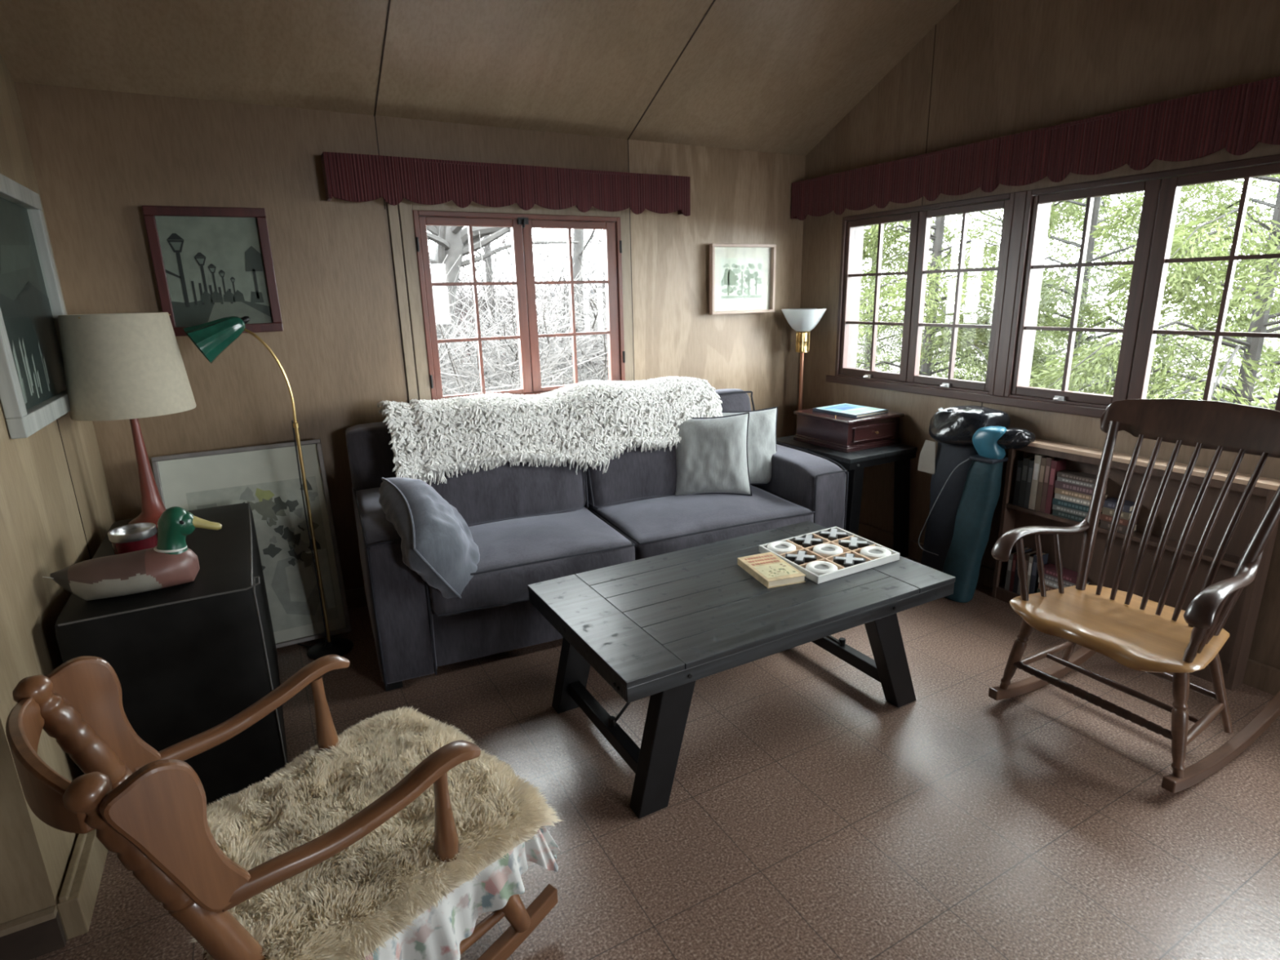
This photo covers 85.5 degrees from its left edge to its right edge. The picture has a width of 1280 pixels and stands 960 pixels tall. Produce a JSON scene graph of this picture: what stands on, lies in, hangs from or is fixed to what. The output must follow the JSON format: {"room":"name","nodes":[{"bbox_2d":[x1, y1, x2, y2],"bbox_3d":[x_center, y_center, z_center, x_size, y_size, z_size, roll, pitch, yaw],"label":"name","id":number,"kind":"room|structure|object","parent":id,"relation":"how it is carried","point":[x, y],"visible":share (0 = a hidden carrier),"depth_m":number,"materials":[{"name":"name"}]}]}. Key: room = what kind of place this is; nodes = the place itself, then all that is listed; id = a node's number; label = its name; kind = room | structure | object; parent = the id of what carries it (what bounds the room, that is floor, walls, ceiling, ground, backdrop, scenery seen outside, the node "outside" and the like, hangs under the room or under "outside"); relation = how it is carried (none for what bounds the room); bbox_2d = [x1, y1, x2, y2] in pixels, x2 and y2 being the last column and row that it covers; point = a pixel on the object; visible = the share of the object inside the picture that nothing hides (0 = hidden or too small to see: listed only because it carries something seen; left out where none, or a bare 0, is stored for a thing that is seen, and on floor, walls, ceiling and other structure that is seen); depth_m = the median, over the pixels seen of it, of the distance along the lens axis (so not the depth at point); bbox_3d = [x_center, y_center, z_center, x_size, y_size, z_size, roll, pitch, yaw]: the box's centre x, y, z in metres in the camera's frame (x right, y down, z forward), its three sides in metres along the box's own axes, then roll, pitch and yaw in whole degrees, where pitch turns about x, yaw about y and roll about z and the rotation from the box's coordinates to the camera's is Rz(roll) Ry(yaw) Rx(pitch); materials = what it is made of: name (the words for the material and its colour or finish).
{"room":"living room","nodes":[
{"label":"living room","id":0,"kind":"room"},
{"bbox_2d":[0,53,115,940],"bbox_3d":[-1.764,-0.511,1.822,0.120,2.900,1.538,-10,17,-28],"label":"wall","id":1,"kind":"structure","parent":0,"point":[42,533],"depth_m":1.74,"materials":[{"name":"brown wood"}]},
{"bbox_2d":[0,173,70,439],"bbox_3d":[-1.765,-0.515,1.993,0.034,0.675,0.790,-10,17,-28],"label":"framed picture","id":2,"kind":"object","parent":1,"relation":"attached to","point":[33,395],"visible":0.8,"depth_m":2.02,"materials":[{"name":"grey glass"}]},
{"bbox_2d":[57,829,108,939],"bbox_3d":[-1.660,0.822,2.219,0.040,0.115,1.540,-10,17,-28],"label":"baseboard","id":3,"kind":"structure","parent":1,"relation":"attached to","point":[77,896],"depth_m":1.62,"materials":[{"name":"brown wood"}]},
{"bbox_2d":[13,81,805,590],"bbox_3d":[-0.576,-0.629,3.455,3.708,2.225,0.120,-10,17,-28],"label":"wall","id":4,"kind":"structure","parent":0,"point":[98,156],"depth_m":2.90,"materials":[{"name":"brown wood"}]},
{"bbox_2d":[141,204,283,336],"bbox_3d":[-1.639,-0.806,2.682,0.400,0.474,0.024,-10,17,-28],"label":"framed picture","id":5,"kind":"object","parent":4,"relation":"attached to","point":[211,264],"visible":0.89,"depth_m":2.68,"materials":[{"name":"grey paper"}]},
{"bbox_2d":[155,216,272,327],"bbox_3d":[-1.643,-0.807,2.688,0.332,0.405,0.002,-10,17,-28],"label":"print","id":6,"kind":"object","parent":5,"relation":"attached to","point":[215,268],"depth_m":2.68,"materials":[{"name":"grey paper"}]},
{"bbox_2d":[345,586,367,609],"bbox_3d":[-0.525,0.418,3.668,3.488,0.090,0.018,-10,17,-28],"label":"baseboard","id":7,"kind":"structure","parent":4,"relation":"attached to","point":[355,597],"depth_m":3.23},
{"bbox_2d":[386,202,419,403],"bbox_3d":[-1.039,-0.342,3.190,0.052,1.830,0.003,-10,17,-28],"label":"trim","id":8,"kind":"structure","parent":4,"relation":"attached to","point":[386,202],"depth_m":3.07,"materials":[{"name":"brown wood"}]},
{"bbox_2d":[320,151,690,216],"bbox_3d":[-0.515,-1.331,3.176,1.712,0.187,0.105,-10,17,-28],"label":"valance","id":9,"kind":"object","parent":4,"relation":"attached to","point":[350,177],"visible":1,"depth_m":3.06,"materials":[{"name":"red fabric"}]},
{"bbox_2d":[386,198,633,402],"bbox_3d":[-0.544,-0.423,3.448,1.173,1.830,0.010,-10,17,-28],"label":"trim","id":10,"kind":"structure","parent":4,"relation":"attached to","point":[406,206],"depth_m":3.13,"materials":[{"name":"beige wood"}]},
{"bbox_2d":[412,209,625,399],"bbox_3d":[-0.560,-0.846,3.396,1.016,0.850,0.170,-10,17,-28],"label":"window","id":11,"kind":"structure","parent":4,"relation":"in","point":[520,225],"depth_m":3.33,"materials":[{"name":"paint"}]},
{"bbox_2d":[709,243,776,315],"bbox_3d":[0.575,-1.120,3.861,0.436,0.372,0.032,-10,17,-28],"label":"framed picture","id":12,"kind":"object","parent":4,"relation":"attached to","point":[742,277],"visible":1,"depth_m":3.87,"materials":[{"name":"paper"}]},
{"bbox_2d":[0,0,959,155],"bbox_3d":[0.081,-1.628,-0.309,5.730,1.942,6.700,-10,17,-28],"label":"ceiling","id":13,"kind":"structure","parent":0,"point":[768,76],"depth_m":2.74,"materials":[{"name":"brown wood"}]},
{"bbox_2d":[373,0,715,139],"bbox_3d":[-0.222,-1.983,1.069,2.382,1.816,3.680,-10,17,-28],"label":"trim","id":14,"kind":"structure","parent":13,"relation":"attached to","point":[389,1],"depth_m":2.78,"materials":[{"name":"brown wood"}]},
{"bbox_2d":[30,556,1279,959],"bbox_3d":[0.159,1.355,0.483,5.930,0.100,6.880,-10,17,-28],"label":"floor","id":15,"kind":"structure","parent":0,"point":[809,815],"depth_m":1.89,"materials":[{"name":"tile"}]},
{"bbox_2d":[54,502,288,806],"bbox_3d":[-1.444,0.514,2.250,0.450,0.671,0.955,-10,17,-28],"label":"base cabinet","id":16,"kind":"object","parent":15,"relation":"on","point":[186,659],"visible":0.68,"depth_m":1.86,"materials":[{"name":"black wood"}]},
{"bbox_2d":[57,311,196,528],"bbox_3d":[-1.690,-0.195,2.333,0.347,0.710,0.347,-10,17,-28],"label":"table lamp","id":17,"kind":"object","parent":16,"relation":"on","point":[126,366],"visible":0.88,"depth_m":2.17,"materials":[{"name":"beige fabric"}]},
{"bbox_2d":[42,506,222,600],"bbox_3d":[-1.325,0.189,1.825,0.400,0.212,0.152,-10,17,-28],"label":"duck decoy","id":18,"kind":"object","parent":16,"relation":"on","point":[170,563],"visible":1,"depth_m":1.80,"materials":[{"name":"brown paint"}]},
{"bbox_2d":[107,522,157,555],"bbox_3d":[-1.461,0.194,2.009,0.114,0.113,0.114,-10,17,-28],"label":"candle jar","id":19,"kind":"object","parent":16,"relation":"on","point":[133,537],"visible":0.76,"depth_m":1.97,"materials":[{"name":"red glass"}]},
{"bbox_2d":[151,439,351,648],"bbox_3d":[-1.567,0.282,2.832,0.600,0.814,0.221,-10,17,-28],"label":"print","id":20,"kind":"object","parent":15,"relation":"on","point":[266,477],"visible":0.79,"depth_m":2.88,"materials":[{"name":"white paper"}]},
{"bbox_2d":[182,315,353,660],"bbox_3d":[-1.410,0.055,2.678,0.388,1.346,0.289,-10,17,-28],"label":"gooseneck lamp","id":21,"kind":"object","parent":15,"relation":"on","point":[211,338],"visible":0.97,"depth_m":2.58,"materials":[{"name":"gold metal"}]},
{"bbox_2d":[5,654,558,959],"bbox_3d":[-0.593,0.671,1.289,0.524,0.838,0.835,12,20,40],"label":"rocking chair","id":22,"kind":"object","parent":15,"relation":"on","point":[146,806],"visible":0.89,"depth_m":1.02,"materials":[{"name":"brown wood"}]},
{"bbox_2d":[361,826,560,959],"bbox_3d":[-0.523,0.714,1.382,0.620,0.157,0.553,12,20,40],"label":"blanket","id":23,"kind":"object","parent":22,"relation":"on","point":[438,933],"visible":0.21,"depth_m":1.23,"materials":[{"name":"fabric"}]},
{"bbox_2d":[187,705,565,959],"bbox_3d":[-0.556,0.643,1.331,0.621,0.125,0.616,12,20,40],"label":"sheepskin","id":24,"kind":"object","parent":23,"relation":"on","point":[348,904],"visible":0.74,"depth_m":1.26,"materials":[{"name":"beige fur"}]},
{"bbox_2d":[345,388,848,691],"bbox_3d":[-0.150,0.123,3.160,2.114,0.906,0.924,-8,16,-23],"label":"sofa","id":25,"kind":"object","parent":15,"relation":"on","point":[528,525],"visible":0.5,"depth_m":2.91,"materials":[{"name":"grey fabric"}]},
{"bbox_2d":[378,477,479,599],"bbox_3d":[-0.768,0.217,2.575,0.321,0.449,0.523,-10,17,-28],"label":"throw pillow","id":26,"kind":"object","parent":25,"relation":"on","point":[437,544],"visible":0.96,"depth_m":2.42,"materials":[{"name":"fabric"}]},
{"bbox_2d":[426,459,586,526],"bbox_3d":[-0.642,-0.060,3.080,0.796,0.488,0.299,-8,16,-23],"label":"cushion","id":27,"kind":"object","parent":25,"relation":"on","point":[502,494],"depth_m":3.00,"materials":[{"name":"grey fabric"}]},
{"bbox_2d":[429,506,635,615],"bbox_3d":[-0.502,0.311,2.904,0.810,0.226,0.678,-8,16,-23],"label":"seat cushion","id":28,"kind":"object","parent":25,"relation":"on","point":[517,550],"depth_m":2.70,"materials":[{"name":"grey fabric"}]},
{"bbox_2d":[377,376,723,485],"bbox_3d":[-0.359,-0.243,3.202,1.565,0.398,0.395,-8,16,-23],"label":"knitted throw","id":29,"kind":"object","parent":25,"relation":"on","point":[589,422],"visible":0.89,"depth_m":3.04,"materials":[{"name":"beige fabric"}]},
{"bbox_2d":[586,388,751,507],"bbox_3d":[0.142,-0.170,3.422,0.951,0.491,0.311,-8,16,-23],"label":"cushion","id":30,"kind":"object","parent":25,"relation":"on","point":[637,477],"depth_m":3.25,"materials":[{"name":"grey fabric"}]},
{"bbox_2d":[586,484,813,559],"bbox_3d":[0.270,0.202,3.241,0.895,0.226,0.680,-8,16,-23],"label":"seat cushion","id":31,"kind":"object","parent":25,"relation":"on","point":[655,523],"depth_m":3.06,"materials":[{"name":"grey fabric"}]},
{"bbox_2d":[673,412,752,495],"bbox_3d":[0.336,-0.115,3.303,0.400,0.412,0.169,1,15,8],"label":"throw pillow","id":32,"kind":"object","parent":25,"relation":"on","point":[712,452],"visible":0.91,"depth_m":3.25,"materials":[{"name":"grey fabric"}]},
{"bbox_2d":[721,406,777,484],"bbox_3d":[0.510,-0.157,3.443,0.377,0.389,0.163,-3,15,-7],"label":"throw pillow","id":33,"kind":"object","parent":25,"relation":"on","point":[762,431],"visible":0.38,"depth_m":3.40,"materials":[{"name":"white fabric"}]},
{"bbox_2d":[527,520,955,818],"bbox_3d":[0.342,0.557,2.378,1.252,0.450,0.716,-10,17,-28],"label":"coffee table","id":34,"kind":"object","parent":15,"relation":"on","point":[653,627],"visible":0.9,"depth_m":2.15,"materials":[{"name":"black wood"}]},
{"bbox_2d":[737,551,805,588],"bbox_3d":[0.446,0.306,2.381,0.140,0.026,0.232,-6,16,-18],"label":"book","id":35,"kind":"object","parent":34,"relation":"on","point":[769,569],"visible":1,"depth_m":2.34,"materials":[{"name":"beige paper"}]},
{"bbox_2d":[744,554,799,577],"bbox_3d":[0.447,0.294,2.376,0.118,0.001,0.183,-6,16,-17],"label":"picture","id":36,"kind":"object","parent":35,"relation":"on","point":[761,566],"depth_m":2.37,"materials":[{"name":"beige paper"}]},
{"bbox_2d":[759,526,899,583],"bbox_3d":[0.683,0.263,2.519,0.414,0.026,0.342,-10,17,-28],"label":"board","id":37,"kind":"object","parent":34,"relation":"on","point":[842,571],"visible":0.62,"depth_m":2.45,"materials":[{"name":"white wood"}]},
{"bbox_2d":[766,541,795,554],"bbox_3d":[0.521,0.251,2.553,0.106,0.020,0.106,-10,17,-28],"label":"tic-tac-toe o piece","id":38,"kind":"object","parent":37,"relation":"on","point":[777,547],"visible":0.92,"depth_m":2.55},
{"bbox_2d":[785,550,816,564],"bbox_3d":[0.570,0.277,2.455,0.102,0.019,0.096,-10,17,-28],"label":"tic-tac-toe x piece","id":39,"kind":"object","parent":37,"relation":"on","point":[801,557],"visible":0.93,"depth_m":2.44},
{"bbox_2d":[805,560,837,575],"bbox_3d":[0.618,0.301,2.356,0.106,0.020,0.106,-10,17,-28],"label":"tic-tac-toe o piece","id":40,"kind":"object","parent":37,"relation":"on","point":[818,567],"visible":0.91,"depth_m":2.35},
{"bbox_2d":[792,537,860,569],"bbox_3d":[0.683,0.272,2.521,0.397,0.009,0.328,-10,17,-28],"label":"tray","id":41,"kind":"object","parent":37,"relation":"on","point":[798,547],"depth_m":2.48,"materials":[{"name":"brown wood"}]},
{"bbox_2d":[813,543,843,557],"bbox_3d":[0.683,0.257,2.517,0.106,0.020,0.106,-10,17,-28],"label":"tic-tac-toe o piece","id":42,"kind":"object","parent":37,"relation":"on","point":[825,550],"visible":0.93,"depth_m":2.51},
{"bbox_2d":[832,552,866,567],"bbox_3d":[0.731,0.282,2.419,0.102,0.019,0.096,-10,17,-28],"label":"tic-tac-toe x piece","id":43,"kind":"object","parent":37,"relation":"on","point":[849,560],"visible":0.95,"depth_m":2.41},
{"bbox_2d":[860,546,891,559],"bbox_3d":[0.844,0.262,2.481,0.106,0.020,0.106,-10,17,-28],"label":"tic-tac-toe o piece","id":44,"kind":"object","parent":37,"relation":"on","point":[873,553],"visible":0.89,"depth_m":2.48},
{"bbox_2d":[781,308,826,410],"bbox_3d":[0.954,-0.361,4.137,0.256,1.283,0.256,-10,17,-28],"label":"lamp","id":45,"kind":"object","parent":15,"relation":"on","point":[802,321],"visible":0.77,"depth_m":3.95,"materials":[{"name":"white glass"}]},
{"bbox_2d":[795,331,810,352],"bbox_3d":[0.944,-0.802,4.019,0.090,0.125,0.090,-10,17,-28],"label":"socket","id":46,"kind":"object","parent":45,"relation":"attached to","point":[802,338],"depth_m":3.99,"materials":[{"name":"gold metal"}]},
{"bbox_2d":[776,435,917,557],"bbox_3d":[1.077,0.093,3.751,0.476,0.600,0.598,-10,17,-28],"label":"end table","id":47,"kind":"object","parent":15,"relation":"on","point":[855,462],"visible":0.5,"depth_m":3.50,"materials":[{"name":"black wood"}]},
{"bbox_2d":[793,408,904,453],"bbox_3d":[1.102,-0.287,3.669,0.398,0.174,0.412,-10,17,-28],"label":"wooden box","id":48,"kind":"object","parent":47,"relation":"on","point":[846,434],"visible":0.9,"depth_m":3.53,"materials":[{"name":"brown wood"}]},
{"bbox_2d":[812,403,888,417],"bbox_3d":[1.110,-0.368,3.655,0.261,0.015,0.302,-11,18,-31],"label":"picture book","id":49,"kind":"object","parent":48,"relation":"on","point":[852,411],"visible":1,"depth_m":3.61,"materials":[{"name":"blue paper"}]},
{"bbox_2d":[817,403,884,414],"bbox_3d":[1.109,-0.376,3.655,0.240,0.001,0.283,-10,18,-30],"label":"picture","id":50,"kind":"object","parent":49,"relation":"on","point":[844,408],"depth_m":3.62,"materials":[{"name":"paper"}]},
{"bbox_2d":[917,405,1009,571],"bbox_3d":[1.495,0.081,3.248,0.281,0.856,0.304,-5,15,-12],"label":"bag","id":51,"kind":"object","parent":15,"relation":"on","point":[953,428],"visible":0.67,"depth_m":3.18,"materials":[{"name":"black fabric"}]},
{"bbox_2d":[918,426,1035,602],"bbox_3d":[1.487,0.153,3.096,0.418,0.796,0.161,3,16,16],"label":"bag","id":52,"kind":"object","parent":15,"relation":"on","point":[980,494],"visible":0.98,"depth_m":3.04,"materials":[{"name":"teal fabric"}]},
{"bbox_2d":[988,398,1279,793],"bbox_3d":[1.620,0.282,2.167,0.817,1.028,0.597,-10,17,-28],"label":"rocking chair","id":53,"kind":"object","parent":15,"relation":"on","point":[1158,639],"visible":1,"depth_m":2.11,"materials":[{"name":"brown wood"}]},
{"bbox_2d":[991,438,1279,690],"bbox_3d":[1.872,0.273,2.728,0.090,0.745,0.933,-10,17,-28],"label":"bookcase","id":54,"kind":"object","parent":15,"relation":"on","point":[1241,623],"visible":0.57,"depth_m":2.59,"materials":[{"name":"brown wood"}]},
{"bbox_2d":[1017,455,1035,506],"bbox_3d":[1.685,0.007,3.006,0.071,0.215,0.026,-10,17,-28],"label":"book","id":55,"kind":"object","parent":54,"relation":"on","point":[1026,460],"visible":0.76,"depth_m":2.99,"materials":[{"name":"grey paper"}]},
{"bbox_2d":[1028,453,1048,510],"bbox_3d":[1.709,0.006,2.962,0.071,0.238,0.026,-10,17,-28],"label":"book","id":56,"kind":"object","parent":54,"relation":"on","point":[1037,457],"visible":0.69,"depth_m":2.94,"materials":[{"name":"beige paper"}]},
{"bbox_2d":[1028,551,1048,594],"bbox_3d":[1.742,0.419,3.030,0.071,0.200,0.022,-10,17,-28],"label":"book","id":57,"kind":"object","parent":54,"relation":"on","point":[1034,582],"visible":0.5,"depth_m":3.01,"materials":[{"name":"paper"}]},
{"bbox_2d":[1034,455,1049,511],"bbox_3d":[1.721,0.014,2.942,0.071,0.232,0.022,-10,17,-28],"label":"book","id":58,"kind":"object","parent":54,"relation":"on","point":[1043,460],"visible":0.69,"depth_m":2.92,"materials":[{"name":"paper"}]},
{"bbox_2d":[1040,456,1060,512],"bbox_3d":[1.732,0.017,2.922,0.071,0.236,0.020,-10,17,-28],"label":"book","id":59,"kind":"object","parent":54,"relation":"on","point":[1048,464],"visible":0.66,"depth_m":2.90,"materials":[{"name":"brown paper"}]},
{"bbox_2d":[1044,457,1066,514],"bbox_3d":[1.743,0.026,2.905,0.071,0.228,0.022,-10,17,-28],"label":"book","id":60,"kind":"object","parent":54,"relation":"on","point":[1058,464],"visible":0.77,"depth_m":2.88,"materials":[{"name":"red paper"}]},
{"bbox_2d":[1052,509,1100,523],"bbox_3d":[1.796,0.146,2.843,0.071,0.024,0.165,-10,17,-28],"label":"book","id":61,"kind":"object","parent":54,"relation":"on","point":[1060,513],"visible":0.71,"depth_m":2.84,"materials":[{"name":"paper"}]},
{"bbox_2d":[1052,504,1088,517],"bbox_3d":[1.795,0.124,2.838,0.071,0.020,0.170,-10,17,-28],"label":"book","id":62,"kind":"object","parent":61,"relation":"on","point":[1055,507],"visible":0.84,"depth_m":2.83,"materials":[{"name":"grey paper"}]},
{"bbox_2d":[1052,497,1102,513],"bbox_3d":[1.794,0.101,2.832,0.071,0.026,0.175,-10,17,-28],"label":"book","id":63,"kind":"object","parent":62,"relation":"on","point":[1055,501],"visible":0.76,"depth_m":2.83,"materials":[{"name":"teal paper"}]},
{"bbox_2d":[1054,493,1090,506],"bbox_3d":[1.793,0.077,2.827,0.071,0.022,0.160,-10,17,-28],"label":"book","id":64,"kind":"object","parent":63,"relation":"on","point":[1060,496],"visible":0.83,"depth_m":2.82,"materials":[{"name":"beige paper"}]},
{"bbox_2d":[1054,487,1108,501],"bbox_3d":[1.794,0.056,2.818,0.071,0.022,0.172,-10,17,-28],"label":"book","id":65,"kind":"object","parent":64,"relation":"on","point":[1059,491],"visible":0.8,"depth_m":2.81,"materials":[{"name":"beige paper"}]},
{"bbox_2d":[1054,480,1107,495],"bbox_3d":[1.791,0.029,2.816,0.071,0.030,0.168,-10,17,-28],"label":"book","id":66,"kind":"object","parent":65,"relation":"on","point":[1058,484],"visible":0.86,"depth_m":2.80,"materials":[{"name":"paper"}]},
{"bbox_2d":[1057,476,1106,488],"bbox_3d":[1.790,0.006,2.809,0.071,0.016,0.158,-10,17,-28],"label":"book","id":67,"kind":"object","parent":66,"relation":"on","point":[1059,478],"visible":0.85,"depth_m":2.80,"materials":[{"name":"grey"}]},
{"bbox_2d":[1056,469,1096,484],"bbox_3d":[1.789,-0.013,2.806,0.071,0.020,0.160,-10,17,-28],"label":"book","id":68,"kind":"object","parent":67,"relation":"on","point":[1067,473],"visible":0.87,"depth_m":2.80,"materials":[{"name":"paper"}]},
{"bbox_3d":[1.798,0.525,2.958,0.071,0.030,0.170,-10,17,-28],"label":"book","id":69,"kind":"object","parent":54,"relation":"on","visible":0},
{"bbox_3d":[1.794,0.496,2.956,0.071,0.026,0.165,-10,17,-28],"label":"book","id":70,"kind":"object","parent":69,"relation":"on","visible":0},
{"bbox_2d":[1038,582,1057,591],"bbox_3d":[1.797,0.470,2.943,0.071,0.028,0.170,-10,17,-28],"label":"book","id":71,"kind":"object","parent":70,"relation":"on","point":[1047,588],"visible":0.2,"depth_m":2.96,"materials":[{"name":"paper"}]},
{"bbox_2d":[1038,577,1066,588],"bbox_3d":[1.792,0.442,2.944,0.071,0.024,0.160,-10,17,-28],"label":"book","id":72,"kind":"object","parent":71,"relation":"on","point":[1049,583],"visible":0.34,"depth_m":2.95,"materials":[{"name":"paper"}]},
{"bbox_2d":[1044,573,1089,586],"bbox_3d":[1.795,0.421,2.931,0.071,0.022,0.168,-10,17,-28],"label":"book","id":73,"kind":"object","parent":72,"relation":"on","point":[1048,577],"visible":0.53,"depth_m":2.92,"materials":[{"name":"paper"}]},
{"bbox_2d":[1044,563,1077,583],"bbox_3d":[1.789,0.396,2.934,0.071,0.024,0.155,-10,17,-28],"label":"book","id":74,"kind":"object","parent":73,"relation":"on","point":[1069,575],"visible":0.63,"depth_m":2.92,"materials":[{"name":"paper"}]},
{"bbox_2d":[795,0,1279,669],"bbox_3d":[2.577,-1.013,1.272,0.120,3.948,6.480,-10,17,-28],"label":"wall","id":75,"kind":"structure","parent":0,"point":[1002,68],"depth_m":2.88,"materials":[{"name":"brown wood"}]},
{"bbox_2d":[835,192,1015,395],"bbox_3d":[1.404,-0.915,3.482,0.171,0.860,0.992,-10,17,-28],"label":"window","id":76,"kind":"structure","parent":75,"relation":"in","point":[920,216],"depth_m":3.46,"materials":[{"name":"brown wood"}]},
{"bbox_2d":[826,375,1105,417],"bbox_3d":[1.863,-0.253,2.702,0.020,0.037,3.170,-10,17,-28],"label":"trim","id":77,"kind":"structure","parent":75,"relation":"attached to","point":[1006,401],"depth_m":3.20,"materials":[{"name":"brown wood"}]},
{"bbox_2d":[993,190,1027,396],"bbox_3d":[1.864,-0.683,2.574,0.012,0.860,1.093,-10,17,-28],"label":"trim","id":78,"kind":"structure","parent":75,"relation":"attached to","point":[1020,203],"depth_m":3.00,"materials":[{"name":"brown wood"}]},
{"bbox_2d":[791,75,1279,220],"bbox_3d":[1.764,-1.213,2.490,0.105,0.207,3.520,-10,17,-28],"label":"valance","id":79,"kind":"object","parent":75,"relation":"attached to","point":[1235,118],"visible":1,"depth_m":2.62,"materials":[{"name":"red fabric"}]},
{"bbox_2d":[857,521,1279,695],"bbox_3d":[2.562,0.860,1.740,0.020,0.090,6.480,-10,17,-28],"label":"baseboard","id":80,"kind":"structure","parent":75,"relation":"attached to","point":[1260,676],"depth_m":3.29,"materials":[{"name":"brown wood"}]},
{"bbox_2d":[1004,154,1279,410],"bbox_3d":[1.912,-0.691,2.600,0.171,0.860,0.987,-10,17,-28],"label":"window","id":81,"kind":"structure","parent":75,"relation":"in","point":[1162,189],"depth_m":2.61,"materials":[{"name":"brown wood"}]},
{"bbox_3d":[-2.309,-0.199,0.749,1.922,2.880,0.118,-10,17,-28],"label":"wall","id":82,"kind":"structure","parent":0,"visible":0},
{"bbox_2d":[0,905,57,937],"bbox_3d":[-2.190,1.109,1.065,2.042,0.015,0.022,-10,17,-28],"label":"trim","id":83,"kind":"structure","parent":82,"relation":"attached to","point":[46,914],"depth_m":1.51,"materials":[{"name":"brown wood"}]},
{"bbox_2d":[0,911,66,959],"bbox_3d":[-2.190,1.156,1.079,2.042,0.085,0.018,-10,17,-28],"label":"baseboard","id":84,"kind":"structure","parent":82,"relation":"attached to","point":[34,941],"depth_m":1.53,"materials":[{"name":"brown wood"}]},
{"label":"outside","id":85,"kind":"structure","parent":0,"visible":0},
{"bbox_2d":[457,314,1279,404],"bbox_3d":[1.729,-1.234,12.494,75.000,0.100,80.000,-10,17,-28],"label":"ground","id":86,"kind":"structure","parent":85,"point":[1273,343],"depth_m":21.01,"materials":[{"name":"green plant"}]},
{"bbox_2d":[474,235,499,385],"bbox_3d":[-2.581,-4.570,10.611,5.022,7.524,5.228,7,17,29],"label":"bare tree","id":87,"kind":"object","parent":86,"relation":"on","point":[489,259],"visible":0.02,"depth_m":10.77,"materials":[{"name":"grey plant"}]},
{"bbox_2d":[426,225,578,395],"bbox_3d":[-2.434,-3.086,7.352,4.903,6.368,5.367,-1,15,2],"label":"bare tree","id":88,"kind":"object","parent":86,"relation":"on","point":[452,242],"visible":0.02,"depth_m":7.54,"materials":[{"name":"grey plant"}]},
{"bbox_2d":[454,276,551,387],"bbox_3d":[-4.093,-3.760,17.363,2.500,2.530,4.000,-10,17,-28],"label":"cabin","id":89,"kind":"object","parent":86,"relation":"on","point":[465,287],"visible":0.04,"depth_m":16.02,"materials":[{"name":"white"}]},
{"bbox_2d":[541,253,606,375],"bbox_3d":[0.321,-4.264,17.410,5.200,3.270,3.600,-10,17,-28],"label":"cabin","id":90,"kind":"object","parent":86,"relation":"on","point":[598,261],"visible":0.02,"depth_m":16.61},
{"bbox_2d":[573,229,595,377],"bbox_3d":[-1.174,-4.290,9.490,4.315,7.498,4.492,-4,15,-8],"label":"bare tree","id":91,"kind":"object","parent":86,"relation":"on","point":[578,234],"visible":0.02,"depth_m":9.84,"materials":[{"name":"grey plant"}]},
{"bbox_2d":[431,229,870,395],"bbox_3d":[-0.575,-0.977,6.578,5.946,2.806,3.751,-10,17,-28],"label":"thicket","id":92,"kind":"object","parent":86,"relation":"on","point":[456,380],"visible":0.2,"depth_m":5.81,"materials":[{"name":"plant"}]},
{"bbox_2d":[427,227,905,391],"bbox_3d":[-0.186,-3.819,12.040,12.622,5.483,5.612,-10,17,-28],"label":"tree","id":93,"kind":"object","parent":86,"relation":"on","point":[503,241],"visible":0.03,"depth_m":10.61,"materials":[{"name":"plant"}]},
{"bbox_2d":[856,213,990,379],"bbox_3d":[2.999,-3.506,8.787,3.024,6.151,3.216,-13,19,-36],"label":"conifer tree","id":94,"kind":"object","parent":86,"relation":"on","point":[866,354],"visible":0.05,"depth_m":8.64,"materials":[{"name":"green plant"}]},
{"bbox_2d":[857,208,1068,390],"bbox_3d":[2.542,-2.652,6.225,2.719,5.851,2.647,-12,18,-34],"label":"conifer tree","id":95,"kind":"object","parent":86,"relation":"on","point":[890,235],"visible":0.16,"depth_m":6.03,"materials":[{"name":"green plant"}]},
{"bbox_2d":[865,196,1125,395],"bbox_3d":[4.385,-3.414,8.358,2.985,6.172,3.450,-2,15,0],"label":"conifer tree","id":96,"kind":"object","parent":86,"relation":"on","point":[976,230],"visible":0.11,"depth_m":8.16,"materials":[{"name":"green plant"}]},
{"bbox_2d":[920,180,1258,405],"bbox_3d":[3.696,-2.706,5.743,2.524,6.151,2.805,-1,15,3],"label":"conifer tree","id":97,"kind":"object","parent":86,"relation":"on","point":[1087,277],"visible":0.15,"depth_m":5.85,"materials":[{"name":"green plant"}]},
{"bbox_2d":[983,174,1279,405],"bbox_3d":[6.263,-3.323,8.025,3.973,6.264,4.142,-8,16,-23],"label":"conifer tree","id":98,"kind":"object","parent":86,"relation":"on","point":[1257,188],"visible":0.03,"depth_m":7.94,"materials":[{"name":"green plant"}]},
{"bbox_2d":[1029,174,1279,409],"bbox_3d":[4.009,-2.156,4.241,3.080,5.851,2.996,8,18,32],"label":"conifer tree","id":99,"kind":"object","parent":86,"relation":"on","point":[1185,241],"visible":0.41,"depth_m":4.41,"materials":[{"name":"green plant"}]},
{"bbox_2d":[1221,289,1279,409],"bbox_3d":[6.233,-1.583,4.992,3.294,4.252,3.111,1,15,11],"label":"conifer tree","id":100,"kind":"object","parent":86,"relation":"on","point":[1263,356],"visible":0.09,"depth_m":6.03,"materials":[{"name":"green plant"}]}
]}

